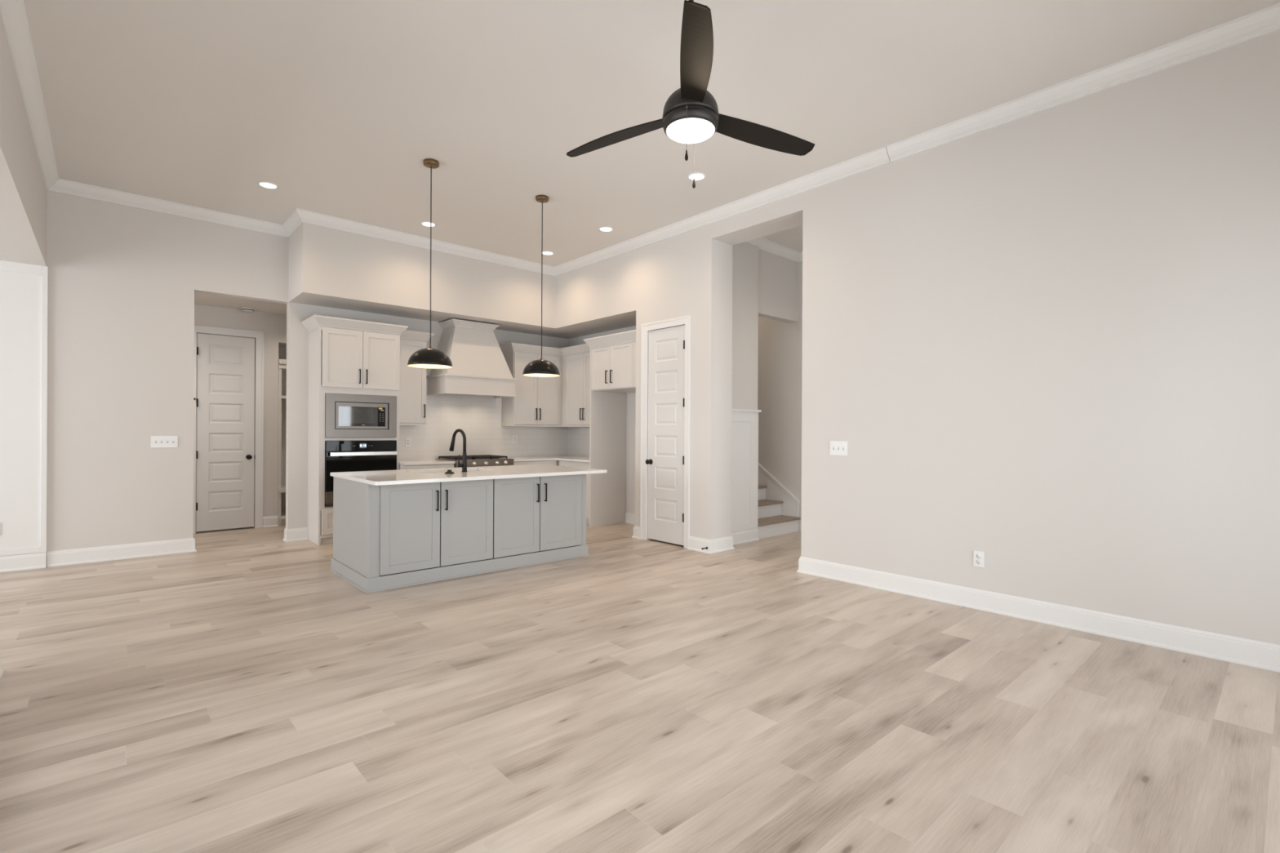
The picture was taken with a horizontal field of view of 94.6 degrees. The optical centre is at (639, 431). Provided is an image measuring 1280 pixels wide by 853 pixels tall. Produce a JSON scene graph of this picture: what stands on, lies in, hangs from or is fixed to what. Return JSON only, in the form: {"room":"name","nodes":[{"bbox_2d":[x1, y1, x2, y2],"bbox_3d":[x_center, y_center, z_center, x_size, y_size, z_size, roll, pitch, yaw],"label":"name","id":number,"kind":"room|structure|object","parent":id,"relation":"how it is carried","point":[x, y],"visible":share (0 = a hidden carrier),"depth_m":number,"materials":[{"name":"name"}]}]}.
{"room":"living room","nodes":[
{"label":"living room","id":0,"kind":"room"},
{"bbox_2d":[0,208,26,263],"bbox_3d":[-5.789,-1.569,2.818,3.751,0.120,3.385,0,0,-42],"label":"ceiling","id":1,"kind":"structure","parent":0,"point":[10,250],"depth_m":4.80,"materials":[{"name":"paint"}]},
{"bbox_2d":[0,10,47,266],"bbox_3d":[-2.556,-0.522,2.113,0.120,3.560,8.765,0,0,-42],"label":"wall","id":2,"kind":"structure","parent":0,"point":[23,188],"depth_m":3.91,"materials":[{"name":"paint"}]},
{"bbox_2d":[0,651,4,679],"bbox_3d":[-1.549,1.193,1.005,0.148,0.140,5.458,0,0,-42],"label":"baseboard","id":3,"kind":"structure","parent":2,"relation":"attached to","point":[2,670],"depth_m":3.05,"materials":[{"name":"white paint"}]},
{"bbox_2d":[0,0,58,190],"bbox_3d":[-2.522,-2.248,2.236,0.082,0.108,8.615,0,0,-42],"label":"trim","id":4,"kind":"structure","parent":2,"relation":"attached to","point":[13,12],"depth_m":3.78,"materials":[{"name":"white paint"}]},
{"bbox_2d":[195,417,196,443],"bbox_3d":[-5.357,-0.152,7.539,0.927,2.790,0.080,0,0,-42],"label":"wall","id":5,"kind":"structure","parent":0,"point":[196,418],"depth_m":7.34,"materials":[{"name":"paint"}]},
{"bbox_2d":[194,303,286,528],"bbox_3d":[-4.999,-0.150,7.874,4.100,2.790,0.500,0,0,-42],"label":"wall","id":6,"kind":"structure","parent":0,"point":[273,326],"depth_m":7.68,"materials":[{"name":"paint"}]},
{"bbox_2d":[193,324,263,533],"bbox_3d":[-5.159,-0.022,7.380,0.771,2.532,0.105,0,0,-42],"label":"door","id":7,"kind":"structure","parent":6,"relation":"in","point":[227,468],"depth_m":7.40,"materials":[{"name":"white paint"}]},
{"bbox_2d":[262,515,278,528],"bbox_3d":[-4.813,1.176,7.693,0.166,0.140,0.028,0,0,-42],"label":"baseboard","id":8,"kind":"structure","parent":6,"relation":"attached to","point":[270,521],"depth_m":7.69,"materials":[{"name":"white paint"}]},
{"bbox_2d":[194,292,286,315],"bbox_3d":[-4.620,-1.598,7.461,4.100,0.110,1.715,0,0,-42],"label":"ceiling","id":9,"kind":"structure","parent":0,"point":[204,299],"depth_m":7.12,"materials":[{"name":"paint"}]},
{"bbox_2d":[241,306,254,311],"bbox_3d":[-4.913,-1.524,7.397,0.136,0.040,0.136,0,0,-42],"label":"smoke detector","id":10,"kind":"object","parent":9,"relation":"attached to","point":[243,308],"visible":1,"depth_m":7.36,"materials":[{"name":"white plastic"}]},
{"bbox_2d":[0,190,568,555],"bbox_3d":[-4.694,-0.533,6.154,9.490,3.560,0.137,0,0,-42],"label":"wall","id":11,"kind":"structure","parent":0,"point":[123,281],"depth_m":5.76,"materials":[{"name":"paint"}]},
{"bbox_2d":[0,260,48,555],"bbox_3d":[-6.084,-0.206,4.805,1.781,2.608,0.012,0,0,-42],"label":"trim","id":12,"kind":"structure","parent":11,"relation":"attached to","point":[9,266],"depth_m":5.38,"materials":[{"name":"white paint"}]},
{"bbox_2d":[0,537,196,572],"bbox_3d":[-5.347,1.173,3.457,4.684,0.140,3.285,0,0,-42],"label":"baseboard","id":13,"kind":"structure","parent":11,"relation":"attached to","point":[102,553],"depth_m":5.62,"materials":[{"name":"white paint"}]},
{"bbox_2d":[151,435,177,448],"bbox_3d":[-4.809,0.108,5.973,0.206,0.116,0.017,0,0,-42],"label":"switch plate","id":14,"kind":"object","parent":11,"relation":"attached to","point":[157,442],"visible":1,"depth_m":5.96,"materials":[{"name":"white plastic"}]},
{"bbox_2d":[48,178,288,237],"bbox_3d":[-4.685,-2.259,6.030,1.941,0.108,0.082,0,0,-42],"label":"trim","id":15,"kind":"structure","parent":11,"relation":"attached to","point":[63,186],"depth_m":5.93,"materials":[{"name":"white paint"}]},
{"bbox_2d":[282,208,302,237],"bbox_3d":[-3.772,-2.255,6.404,0.082,0.108,0.747,0,0,-42],"label":"trim","id":16,"kind":"structure","parent":11,"relation":"attached to","point":[294,221],"depth_m":6.38,"materials":[{"name":"white paint"}]},
{"bbox_2d":[282,527,307,542],"bbox_3d":[-3.971,1.180,6.805,0.226,0.140,0.148,0,0,-42],"label":"baseboard","id":17,"kind":"structure","parent":11,"relation":"attached to","point":[295,534],"depth_m":6.76,"materials":[{"name":"white paint"}]},
{"bbox_2d":[399,329,434,425],"bbox_3d":[-2.896,-0.656,7.434,0.455,1.159,0.397,0,0,-42],"label":"upper cabinet","id":18,"kind":"object","parent":11,"relation":"attached to","point":[412,392],"visible":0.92,"depth_m":7.31,"materials":[{"name":"white paint"}]},
{"bbox_2d":[426,318,516,398],"bbox_3d":[-2.240,-0.957,7.897,1.018,0.968,0.584,0,0,-42],"label":"range hood","id":19,"kind":"object","parent":11,"relation":"attached to","point":[480,366],"visible":1,"depth_m":7.72,"materials":[{"name":"white paint"}]},
{"bbox_2d":[399,378,589,460],"bbox_3d":[-1.706,-0.156,7.846,2.781,1.064,1.381,0,0,-42],"label":"wall","id":20,"kind":"structure","parent":11,"relation":"attached to","point":[479,416],"depth_m":8.26,"materials":[{"name":"white tile"}]},
{"bbox_2d":[405,437,411,446],"bbox_3d":[-2.987,0.138,7.610,0.072,0.116,0.008,0,0,-42],"label":"wall outlet","id":21,"kind":"object","parent":20,"relation":"attached to","point":[407,439],"visible":1,"depth_m":7.61,"materials":[{"name":"white plastic"}]},
{"bbox_2d":[512,435,516,443],"bbox_3d":[-1.835,0.117,8.647,0.072,0.116,0.008,0,0,-42],"label":"wall outlet","id":22,"kind":"object","parent":11,"relation":"attached to","point":[514,437],"visible":1,"depth_m":8.64,"materials":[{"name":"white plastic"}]},
{"bbox_2d":[499,342,561,426],"bbox_3d":[-1.585,-0.650,8.614,0.879,1.159,0.397,0,0,-42],"label":"upper cabinet","id":23,"kind":"object","parent":11,"relation":"attached to","point":[537,402],"visible":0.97,"depth_m":8.47,"materials":[{"name":"white paint"}]},
{"bbox_2d":[288,222,636,338],"bbox_3d":[-1.764,-1.878,7.116,3.858,0.840,2.377,0,0,-42],"label":"soffit","id":24,"kind":"structure","parent":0,"point":[330,268],"depth_m":7.25,"materials":[{"name":"paint"}]},
{"bbox_2d":[296,208,555,276],"bbox_3d":[-2.370,-2.247,7.218,3.255,0.108,0.082,0,0,-42],"label":"trim","id":25,"kind":"structure","parent":24,"relation":"attached to","point":[307,216],"depth_m":6.96,"materials":[{"name":"white paint"}]},
{"bbox_2d":[568,325,635,513],"bbox_3d":[-0.019,-0.509,8.142,0.120,3.560,3.435,0,0,-42],"label":"wall","id":26,"kind":"structure","parent":0,"point":[630,397],"depth_m":8.19,"materials":[{"name":"paint"}]},
{"bbox_2d":[560,343,590,426],"bbox_3d":[-0.718,-0.645,8.514,0.421,1.159,1.054,0,0,-42],"label":"upper cabinet","id":27,"kind":"object","parent":26,"relation":"attached to","point":[575,360],"visible":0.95,"depth_m":8.52,"materials":[{"name":"white paint"}]},
{"bbox_2d":[624,512,635,524],"bbox_3d":[0.117,1.202,7.871,0.028,0.140,0.962,0,0,-42],"label":"baseboard","id":28,"kind":"structure","parent":26,"relation":"attached to","point":[629,517],"depth_m":8.15,"materials":[{"name":"white paint"}]},
{"bbox_2d":[0,522,1279,852],"bbox_3d":[-1.887,1.321,3.958,11.100,0.120,10.600,0,0,-42],"label":"floor","id":29,"kind":"structure","parent":0,"point":[237,693],"depth_m":2.63,"materials":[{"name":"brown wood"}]},
{"bbox_2d":[277,359,286,526],"bbox_3d":[-4.478,0.150,8.269,1.093,2.196,0.451,0,0,-42],"label":"locker","id":30,"kind":"object","parent":29,"relation":"on","point":[282,362],"visible":0.2,"depth_m":7.83,"materials":[{"name":"white paint"}]},
{"bbox_2d":[278,359,286,371],"bbox_3d":[-4.473,-0.888,8.269,1.093,0.121,0.451,0,0,-42],"label":"shelf","id":31,"kind":"object","parent":30,"relation":"attached to","point":[282,362],"depth_m":7.77,"materials":[{"name":"white paint"}]},
{"bbox_2d":[280,511,285,519],"bbox_3d":[-4.489,1.141,8.275,1.021,0.041,0.411,0,0,-42],"label":"shelf","id":32,"kind":"object","parent":30,"relation":"attached to","point":[282,513],"depth_m":7.86,"materials":[{"name":"white paint"}]},
{"bbox_2d":[281,395,286,399],"bbox_3d":[-4.480,-0.452,8.275,1.021,0.040,0.411,0,0,-42],"label":"shelf","id":33,"kind":"object","parent":30,"relation":"attached to","point":[283,397],"depth_m":7.82,"materials":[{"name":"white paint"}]},
{"bbox_2d":[302,315,408,545],"bbox_3d":[-3.341,-0.004,6.933,1.012,2.515,0.551,0,0,-42],"label":"tall cabinet","id":34,"kind":"object","parent":29,"relation":"on","point":[346,356],"visible":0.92,"depth_m":6.70,"materials":[{"name":"white paint"}]},
{"bbox_2d":[324,393,396,437],"bbox_3d":[-3.310,-0.175,6.914,0.769,0.490,0.382,0,0,-42],"label":"microwave","id":35,"kind":"object","parent":34,"relation":"in","point":[346,415],"visible":0.99,"depth_m":6.76,"materials":[{"name":"silver metal"}]},
{"bbox_2d":[324,440,397,506],"bbox_3d":[-3.317,0.471,6.922,0.766,0.728,0.524,0,0,-42],"label":"wall oven","id":36,"kind":"object","parent":34,"relation":"in","point":[340,455],"visible":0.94,"depth_m":6.71,"materials":[{"name":"black glass"}]},
{"bbox_2d":[399,463,453,469],"bbox_3d":[-2.763,0.830,7.408,0.630,0.854,0.623,0,0,-42],"label":"base cabinet","id":37,"kind":"object","parent":29,"relation":"on","point":[446,465],"visible":0.12,"depth_m":7.15,"materials":[{"name":"white paint"}]},
{"bbox_2d":[399,459,455,465],"bbox_3d":[-2.756,0.387,7.404,0.633,0.030,0.636,0,0,-42],"label":"countertop","id":38,"kind":"structure","parent":37,"relation":"on","point":[414,462],"depth_m":7.25,"materials":[{"name":"white stone"}]},
{"bbox_2d":[329,470,589,593],"bbox_3d":[-1.650,0.835,5.675,2.164,0.855,1.045,0,0,-42],"label":"kitchen island","id":39,"kind":"object","parent":29,"relation":"on","point":[386,537],"visible":0.98,"depth_m":5.11,"materials":[{"name":"grey paint"}]},
{"bbox_2d":[329,464,606,485],"bbox_3d":[-1.564,0.393,5.620,2.228,0.030,1.248,0,0,-42],"label":"island countertop","id":40,"kind":"structure","parent":39,"relation":"on","point":[380,477],"depth_m":5.30,"materials":[{"name":"white stone"}]},
{"bbox_2d":[444,469,454,474],"bbox_3d":[-1.703,0.360,5.277,0.082,0.034,0.082,0,0,-42],"label":"stopper","id":41,"kind":"object","parent":40,"relation":"on","point":[449,471],"visible":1,"depth_m":5.26,"materials":[{"name":"black metal"}]},
{"bbox_2d":[448,428,466,471],"bbox_3d":[-1.718,0.177,5.561,0.090,0.401,0.267,0,0,-42],"label":"faucet","id":42,"kind":"object","parent":40,"relation":"on","point":[464,464],"visible":1,"depth_m":5.49,"materials":[{"name":"black metal"}]},
{"bbox_2d":[513,460,556,465],"bbox_3d":[-1.658,0.835,8.402,0.729,0.854,0.623,0,0,-42],"label":"base cabinet","id":43,"kind":"object","parent":29,"relation":"on","point":[540,462],"visible":0.11,"depth_m":8.20,"materials":[{"name":"white paint"}]},
{"bbox_2d":[556,460,589,524],"bbox_3d":[-0.902,0.839,8.574,0.603,0.854,1.380,0,0,-42],"label":"base cabinet","id":44,"kind":"object","parent":29,"relation":"on","point":[559,463],"visible":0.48,"depth_m":7.96,"materials":[{"name":"white paint"}]},
{"bbox_2d":[507,455,589,462],"bbox_3d":[-1.175,0.395,8.326,1.343,0.030,1.380,0,0,-42],"label":"countertop","id":45,"kind":"structure","parent":44,"relation":"on","point":[566,458],"depth_m":8.30,"materials":[{"name":"white stone"}]},
{"bbox_2d":[435,454,513,466],"bbox_3d":[-2.183,0.389,7.841,0.798,0.118,0.665,0,0,-42],"label":"cooktop","id":46,"kind":"object","parent":45,"relation":"in","point":[483,460],"visible":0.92,"depth_m":7.68,"materials":[{"name":"silver metal"}]},
{"bbox_2d":[583,329,635,527],"bbox_3d":[-0.153,0.025,7.687,0.680,2.490,1.052,0,0,-42],"label":"tall cabinet","id":47,"kind":"object","parent":29,"relation":"on","point":[612,356],"visible":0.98,"depth_m":7.90,"materials":[{"name":"white paint"}]},
{"bbox_2d":[757,484,799,538],"bbox_3d":[1.200,0.728,7.831,0.882,1.098,1.565,0,0,-42],"label":"staircase","id":48,"kind":"structure","parent":29,"relation":"on","point":[776,524],"depth_m":7.45,"materials":[{"name":"white paint"}]},
{"bbox_2d":[23,0,1279,266],"bbox_3d":[0.140,-2.348,4.531,7.349,0.120,8.765,0,0,-42],"label":"ceiling","id":49,"kind":"structure","parent":0,"point":[340,106],"depth_m":3.96,"materials":[{"name":"paint"}]},
{"bbox_2d":[257,181,279,189],"bbox_3d":[-3.484,-2.304,5.531,0.176,0.007,0.176,0,0,-42],"label":"recessed light","id":50,"kind":"object","parent":49,"relation":"in","point":[265,184],"visible":1,"depth_m":5.53,"materials":[{"name":"white plastic"}]},
{"bbox_2d":[420,221,436,226],"bbox_3d":[-2.347,-2.298,6.554,0.176,0.007,0.176,0,0,-42],"label":"recessed light","id":51,"kind":"object","parent":49,"relation":"in","point":[427,224],"visible":0.89,"depth_m":6.54,"materials":[{"name":"white plastic"}]},
{"bbox_2d":[407,158,452,368],"bbox_3d":[-1.784,-1.426,5.033,0.362,1.745,0.362,0,0,-42],"label":"pendant lamp","id":52,"kind":"object","parent":49,"relation":"hanging from","point":[429,357],"visible":1,"depth_m":4.97,"materials":[{"name":"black metal"}]},
{"bbox_2d":[522,195,559,377],"bbox_3d":[-0.962,-1.421,5.787,0.362,1.745,0.362,0,0,-42],"label":"pendant lamp","id":53,"kind":"object","parent":49,"relation":"hanging from","point":[541,367],"visible":1,"depth_m":5.72,"materials":[{"name":"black metal"}]},
{"bbox_2d":[540,250,554,255],"bbox_3d":[-1.188,-2.292,7.597,0.176,0.007,0.176,0,0,-42],"label":"recessed light","id":54,"kind":"object","parent":49,"relation":"in","point":[545,252],"visible":0.89,"depth_m":7.60,"materials":[{"name":"white plastic"}]},
{"bbox_2d":[598,226,613,231],"bbox_3d":[-0.385,-2.288,6.686,0.176,0.007,0.176,0,0,-42],"label":"recessed light","id":55,"kind":"object","parent":49,"relation":"in","point":[605,228],"visible":1,"depth_m":6.67,"materials":[{"name":"white plastic"}]},
{"bbox_2d":[566,0,814,188],"bbox_3d":[0.253,-1.772,3.044,1.325,1.032,1.320,0,0,-42],"label":"ceiling fan","id":56,"kind":"object","parent":49,"relation":"hanging from","point":[691,115],"visible":1,"depth_m":2.83,"materials":[{"name":"brown metal"}]},
{"bbox_2d":[686,172,706,181],"bbox_3d":[0.509,-2.283,5.296,0.176,0.007,0.176,0,0,-42],"label":"recessed light","id":57,"kind":"object","parent":49,"relation":"in","point":[698,176],"visible":0.97,"depth_m":5.29,"materials":[{"name":"white plastic"}]},
{"bbox_2d":[731,242,758,409],"bbox_3d":[0.424,-0.507,7.543,0.663,3.560,2.150,0,0,-42],"label":"wall","id":58,"kind":"structure","parent":0,"point":[744,255],"depth_m":6.80,"materials":[{"name":"paint"}]},
{"bbox_2d":[758,248,798,323],"bbox_3d":[1.661,-1.845,7.344,0.900,0.870,0.130,0,0,-42],"label":"wall","id":59,"kind":"structure","parent":0,"point":[778,276],"depth_m":7.30,"materials":[{"name":"paint"}]},
{"bbox_2d":[758,239,800,262],"bbox_3d":[1.734,-2.226,7.266,0.900,0.108,0.082,0,0,-42],"label":"trim","id":60,"kind":"structure","parent":59,"relation":"attached to","point":[771,246],"depth_m":7.26,"materials":[{"name":"white paint"}]},
{"bbox_2d":[757,262,802,531],"bbox_3d":[1.802,-0.500,7.942,0.120,3.560,6.600,0,0,-42],"label":"wall","id":61,"kind":"structure","parent":0,"point":[780,360],"depth_m":7.77,"materials":[{"name":"paint"}]},
{"bbox_2d":[758,462,799,517],"bbox_3d":[1.323,0.319,8.363,0.024,1.919,2.138,0,0,-42],"label":"trim","id":62,"kind":"structure","parent":61,"relation":"attached to","point":[775,491],"depth_m":7.79,"materials":[{"name":"white paint"}]},
{"bbox_2d":[798,251,802,262],"bbox_3d":[2.937,-2.220,6.540,0.082,0.108,2.770,0,0,-42],"label":"trim","id":63,"kind":"structure","parent":61,"relation":"attached to","point":[801,253],"depth_m":7.53,"materials":[{"name":"white paint"}]},
{"bbox_2d":[635,30,1279,644],"bbox_3d":[2.339,-0.497,4.919,0.685,3.560,6.388,0,0,-42],"label":"wall","id":64,"kind":"structure","parent":0,"point":[1045,344],"depth_m":3.95,"materials":[{"name":"paint"}]},
{"bbox_2d":[631,525,639,538],"bbox_3d":[0.068,1.201,7.125,0.328,0.140,0.138,0,0,-42],"label":"baseboard","id":65,"kind":"structure","parent":64,"relation":"attached to","point":[636,532],"depth_m":7.02,"materials":[{"name":"white paint"}]},
{"bbox_2d":[640,315,690,548],"bbox_3d":[0.274,0.006,6.683,0.105,2.532,0.786,0,0,-42],"label":"door","id":66,"kind":"structure","parent":64,"relation":"in","point":[668,487],"depth_m":6.67,"materials":[{"name":"white paint"}]},
{"bbox_2d":[554,146,890,276],"bbox_3d":[0.387,-2.233,6.526,0.082,0.108,4.800,0,0,-42],"label":"trim","id":67,"kind":"structure","parent":64,"relation":"attached to","point":[875,158],"depth_m":5.81,"materials":[{"name":"white paint"}]},
{"bbox_2d":[688,528,759,554],"bbox_3d":[1.009,1.206,6.606,1.033,0.140,0.321,0,0,-42],"label":"baseboard","id":68,"kind":"structure","parent":64,"relation":"attached to","point":[724,544],"depth_m":6.34,"materials":[{"name":"white paint"}]},
{"bbox_2d":[731,408,761,532],"bbox_3d":[1.158,0.442,6.740,0.688,1.390,0.038,0,0,-42],"label":"half wall","id":69,"kind":"structure","parent":64,"relation":"attached to","point":[744,422],"depth_m":6.80,"materials":[{"name":"white paint"}]},
{"bbox_2d":[744,236,768,247],"bbox_3d":[1.210,-2.229,6.740,0.745,0.108,0.082,0,0,-42],"label":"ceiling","id":70,"kind":"structure","parent":64,"relation":"attached to","point":[758,242],"depth_m":6.90,"materials":[{"name":"white paint"}]},
{"bbox_2d":[830,440,847,455],"bbox_3d":[1.710,0.146,5.090,0.016,0.125,0.166,0,0,-42],"label":"switch plate","id":71,"kind":"object","parent":64,"relation":"attached to","point":[837,447],"visible":1,"depth_m":5.09,"materials":[{"name":"white plastic"}]},
{"bbox_2d":[973,550,984,568],"bbox_3d":[2.449,0.924,4.270,0.008,0.116,0.072,0,0,-42],"label":"wall outlet","id":72,"kind":"object","parent":64,"relation":"attached to","point":[978,556],"visible":1,"depth_m":4.27,"materials":[{"name":"white plastic"}]},
{"bbox_2d":[796,556,1279,672],"bbox_3d":[2.896,1.216,4.014,0.370,0.140,3.986,0,0,-42],"label":"baseboard","id":73,"kind":"structure","parent":64,"relation":"attached to","point":[1252,653],"depth_m":3.85,"materials":[{"name":"white paint"}]},
{"bbox_3d":[2.260,-0.497,0.673,5.114,3.560,0.120,0,0,-42],"label":"wall","id":74,"kind":"structure","parent":0,"visible":0},
{"bbox_2d":[886,2,1279,162],"bbox_3d":[3.047,-2.219,3.569,0.082,0.108,3.146,0,0,-42],"label":"trim","id":75,"kind":"structure","parent":74,"relation":"attached to","point":[1264,21],"depth_m":3.71,"materials":[{"name":"white paint"}]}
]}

